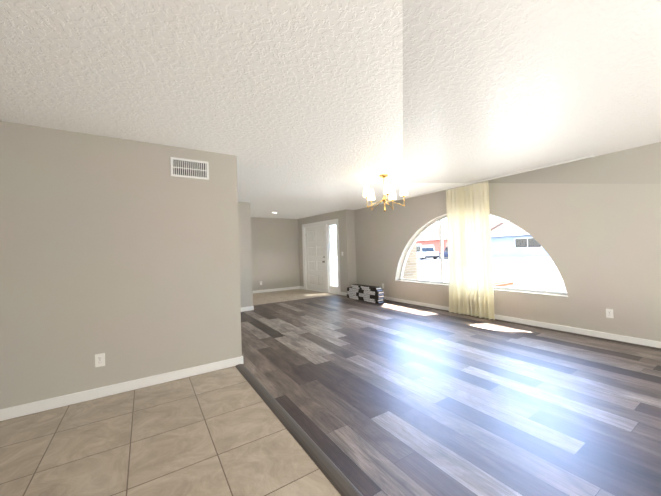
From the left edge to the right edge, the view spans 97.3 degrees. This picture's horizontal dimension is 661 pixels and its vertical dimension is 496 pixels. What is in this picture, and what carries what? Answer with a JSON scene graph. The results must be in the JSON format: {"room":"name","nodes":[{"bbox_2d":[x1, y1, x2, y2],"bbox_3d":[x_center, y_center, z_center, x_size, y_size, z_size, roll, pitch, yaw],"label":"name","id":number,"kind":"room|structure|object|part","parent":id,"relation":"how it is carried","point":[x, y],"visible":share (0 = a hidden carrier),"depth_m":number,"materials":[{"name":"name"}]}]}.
{"room":"empty living room","nodes":[
{"label":"empty living room","id":0,"kind":"room"},
{"bbox_2d":[0,121,241,408],"bbox_3d":[-3.083,0.188,2.037,4.800,2.350,0.120,-1,-1,-33],"label":"wall","id":1,"kind":"structure","parent":0,"point":[122,255],"depth_m":2.64,"materials":[{"name":"paint"}]},
{"bbox_2d":[95,353,104,366],"bbox_3d":[-2.053,1.009,2.590,0.070,0.114,0.010,-1,-1,-33],"label":"outlet","id":2,"kind":"object","parent":1,"relation":"attached to","point":[99,360],"visible":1,"depth_m":2.59,"materials":[{"name":"white plastic"}]},
{"bbox_2d":[170,157,208,179],"bbox_3d":[-1.460,-0.815,3.026,0.360,0.195,0.016,-1,-1,-33],"label":"air vent","id":3,"kind":"object","parent":1,"relation":"in","point":[188,168],"visible":1,"depth_m":3.03,"materials":[{"name":"white metal"}]},
{"bbox_2d":[0,289,341,495],"bbox_3d":[-1.023,1.362,2.968,9.630,0.100,11.900,-1,-1,-33],"label":"floor","id":4,"kind":"structure","parent":0,"point":[224,432],"depth_m":1.90,"materials":[{"name":"tile"}]},
{"bbox_2d":[238,202,252,307],"bbox_3d":[-4.937,0.299,5.935,5.870,2.350,2.750,-1,-1,-33],"label":"wall","id":5,"kind":"structure","parent":0,"point":[245,256],"depth_m":6.28,"materials":[{"name":"paint"}]},
{"bbox_2d":[251,217,299,290],"bbox_3d":[-1.924,0.251,9.373,3.110,2.350,0.200,-1,-1,-33],"label":"wall","id":6,"kind":"structure","parent":0,"point":[275,251],"depth_m":9.34,"materials":[{"name":"paint"}]},
{"bbox_2d":[298,209,356,292],"bbox_3d":[-0.272,0.196,9.116,0.400,2.350,2.862,-1,-1,-38],"label":"wall","id":7,"kind":"structure","parent":0,"point":[346,225],"depth_m":8.02,"materials":[{"name":"paint"}]},
{"bbox_2d":[305,225,325,291],"bbox_3d":[-0.453,0.352,9.140,0.151,2.010,1.071,-1,-1,-33],"label":"front door","id":8,"kind":"structure","parent":7,"relation":"in","point":[315,258],"depth_m":9.12,"materials":[{"name":"white paint"}]},
{"bbox_2d":[302,219,340,294],"bbox_3d":[-0.269,0.301,8.907,0.178,2.135,1.875,-1,-1,-38],"label":"door frame","id":9,"kind":"structure","parent":7,"relation":"attached to","point":[324,223],"depth_m":8.64,"materials":[{"name":"white paint"}]},
{"bbox_2d":[327,223,337,292],"bbox_3d":[0.100,0.326,8.436,0.040,2.012,0.470,-1,-1,-38],"label":"sidelight window","id":10,"kind":"structure","parent":7,"relation":"in","point":[333,289],"depth_m":8.57,"materials":[{"name":"white glass"}]},
{"bbox_2d":[0,0,660,218],"bbox_3d":[-1.276,-1.132,2.950,9.480,0.200,12.200,-1,-1,-33],"label":"ceiling","id":11,"kind":"structure","parent":0,"point":[298,109],"depth_m":1.94,"materials":[{"name":"white paint"}]},
{"bbox_2d":[363,174,407,211],"bbox_3d":[0.792,-0.802,4.383,0.662,0.550,0.641,-1,-1,-33],"label":"chandelier","id":12,"kind":"object","parent":11,"relation":"hanging from","point":[368,192],"visible":1,"depth_m":4.27,"materials":[{"name":"gold metal"}]},
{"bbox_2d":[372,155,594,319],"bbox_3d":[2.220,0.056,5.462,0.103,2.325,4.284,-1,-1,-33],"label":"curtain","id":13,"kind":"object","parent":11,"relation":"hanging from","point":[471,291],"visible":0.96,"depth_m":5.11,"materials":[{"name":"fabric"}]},
{"bbox_3d":[2.189,-1.086,5.480,0.036,0.040,4.284,-1,-1,-33],"label":"curtain rail","id":14,"kind":"part","parent":13,"relation":"part of","materials":[{"name":"white paint"}]},
{"bbox_2d":[241,294,660,495],"bbox_3d":[-0.587,1.335,1.960,9.280,0.100,9.730,-1,-1,-33],"label":"floor","id":15,"kind":"structure","parent":0,"point":[388,398],"depth_m":2.38,"materials":[{"name":"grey wood"}]},
{"bbox_2d":[235,364,362,495],"bbox_3d":[0.590,1.225,0.719,0.090,0.011,5.967,-1,-1,-33],"label":"trim","id":16,"kind":"structure","parent":15,"relation":"attached to","point":[339,480],"depth_m":1.88,"materials":[{"name":"grey wood"}]},
{"bbox_2d":[347,284,384,303],"bbox_3d":[0.837,1.132,7.189,0.215,0.354,1.234,-1,-1,-33],"label":"cartons","id":17,"kind":"object","parent":15,"relation":"on","point":[372,294],"visible":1,"depth_m":6.97,"materials":[{"name":"grey cardboard"}]},
{"bbox_2d":[354,142,660,341],"bbox_3d":[3.187,0.023,4.395,0.250,2.350,9.700,-1,-1,-33],"label":"wall","id":18,"kind":"structure","parent":0,"point":[591,226],"depth_m":3.93,"materials":[{"name":"paint"}]},
{"bbox_2d":[395,214,567,297],"bbox_3d":[2.464,0.041,5.476,0.204,1.414,3.300,-1,-1,-33],"label":"window","id":19,"kind":"structure","parent":18,"relation":"in","point":[443,282],"depth_m":5.89,"materials":[{"name":"white paint"}]},
{"bbox_2d":[606,309,613,317],"bbox_3d":[3.518,0.838,3.664,0.010,0.114,0.070,-1,-1,-33],"label":"outlet","id":20,"kind":"object","parent":18,"relation":"attached to","point":[609,313],"visible":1,"depth_m":3.66,"materials":[{"name":"white plastic"}]},
{"label":"outside","id":21,"kind":"structure","parent":0,"visible":0},
{"bbox_2d":[331,254,563,290],"bbox_3d":[53.209,0.568,51.671,134.920,0.300,150.000,-1,-1,-33],"label":"ground","id":22,"kind":"structure","parent":21,"point":[545,281],"depth_m":14.41,"materials":[{"name":"white concrete"}]},
{"bbox_2d":[403,243,417,279],"bbox_3d":[1.841,0.007,7.447,0.770,2.850,0.250,-1,-1,-33],"label":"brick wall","id":23,"kind":"structure","parent":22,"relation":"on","point":[410,267],"depth_m":7.44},
{"bbox_2d":[331,257,553,262],"bbox_3d":[17.364,1.222,28.772,14.000,0.025,150.000,-1,-1,-33],"label":"ground","id":24,"kind":"structure","parent":22,"relation":"on","point":[498,259],"depth_m":26.80,"materials":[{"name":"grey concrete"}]},
{"bbox_2d":[416,245,438,259],"bbox_3d":[11.493,0.647,36.081,1.874,1.700,4.560,-2,-1,-8],"label":"suv","id":25,"kind":"object","parent":24,"relation":"on","point":[421,254],"depth_m":34.73,"materials":[{"name":"white paint"}]},
{"bbox_2d":[439,247,447,257],"bbox_3d":[14.688,0.669,34.797,1.824,1.420,4.560,-2,-1,-8],"label":"sedan","id":26,"kind":"object","parent":24,"relation":"on","point":[446,251],"depth_m":34.79,"materials":[{"name":"blue paint"}]},
{"bbox_2d":[331,257,554,264],"bbox_3d":[15.046,1.227,27.292,8.800,0.120,150.000,-1,-1,-33],"label":"sidewalk","id":27,"kind":"structure","parent":22,"relation":"on","point":[500,262],"depth_m":22.53,"materials":[{"name":"grey concrete"}]},
{"bbox_2d":[416,222,503,251],"bbox_3d":[20.622,-1.025,50.509,12.020,4.900,18.000,-1,-1,-33],"label":"house","id":28,"kind":"structure","parent":22,"relation":"on","point":[421,240],"depth_m":47.27,"materials":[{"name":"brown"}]},
{"bbox_2d":[493,281,513,287],"bbox_3d":[5.470,1.085,5.698,2.080,0.420,4.900,-1,-1,-33],"label":"planter","id":29,"kind":"object","parent":22,"relation":"on","point":[507,283],"depth_m":7.98,"materials":[{"name":"orange brick"}]},
{"bbox_2d":[491,222,549,256],"bbox_3d":[28.756,-1.354,34.052,12.020,4.600,15.500,-1,-1,-33],"label":"house","id":30,"kind":"structure","parent":22,"relation":"on","point":[516,243],"depth_m":34.81,"materials":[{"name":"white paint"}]},
{"bbox_2d":[547,283,566,291],"bbox_3d":[6.157,1.123,7.610,1.069,0.392,0.776,-1,-1,-33],"label":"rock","id":31,"kind":"object","parent":22,"relation":"on","point":[559,287],"depth_m":7.46,"materials":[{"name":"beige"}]},
{"bbox_3d":[-1.209,0.141,2.891,9.280,2.350,11.900,-1,-1,-33],"label":"wall","id":32,"kind":"structure","parent":0,"visible":0},
{"bbox_2d":[0,356,242,420],"bbox_3d":[-3.008,1.316,1.970,4.813,0.090,0.017,-1,-1,-33],"label":"baseboard","id":33,"kind":"structure","parent":32,"relation":"attached to","point":[46,404],"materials":[{"name":"white paint"}]},
{"bbox_2d":[241,306,253,311],"bbox_3d":[-4.152,1.389,4.759,5.883,0.090,0.013,-1,-1,-33],"label":"baseboard","id":34,"kind":"structure","parent":32,"relation":"attached to","point":[250,308],"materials":[{"name":"white paint"}]},
{"bbox_2d":[253,286,300,293],"bbox_3d":[-2.017,1.382,9.150,2.390,0.090,0.013,-1,-1,-33],"label":"baseboard","id":35,"kind":"structure","parent":32,"relation":"attached to","point":[296,287],"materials":[{"name":"white paint"}]},
{"bbox_2d":[384,296,660,349],"bbox_3d":[3.177,1.151,4.202,0.017,0.090,9.050,-1,-1,-33],"label":"baseboard","id":36,"kind":"structure","parent":32,"relation":"attached to","point":[640,341],"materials":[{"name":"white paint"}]}
]}

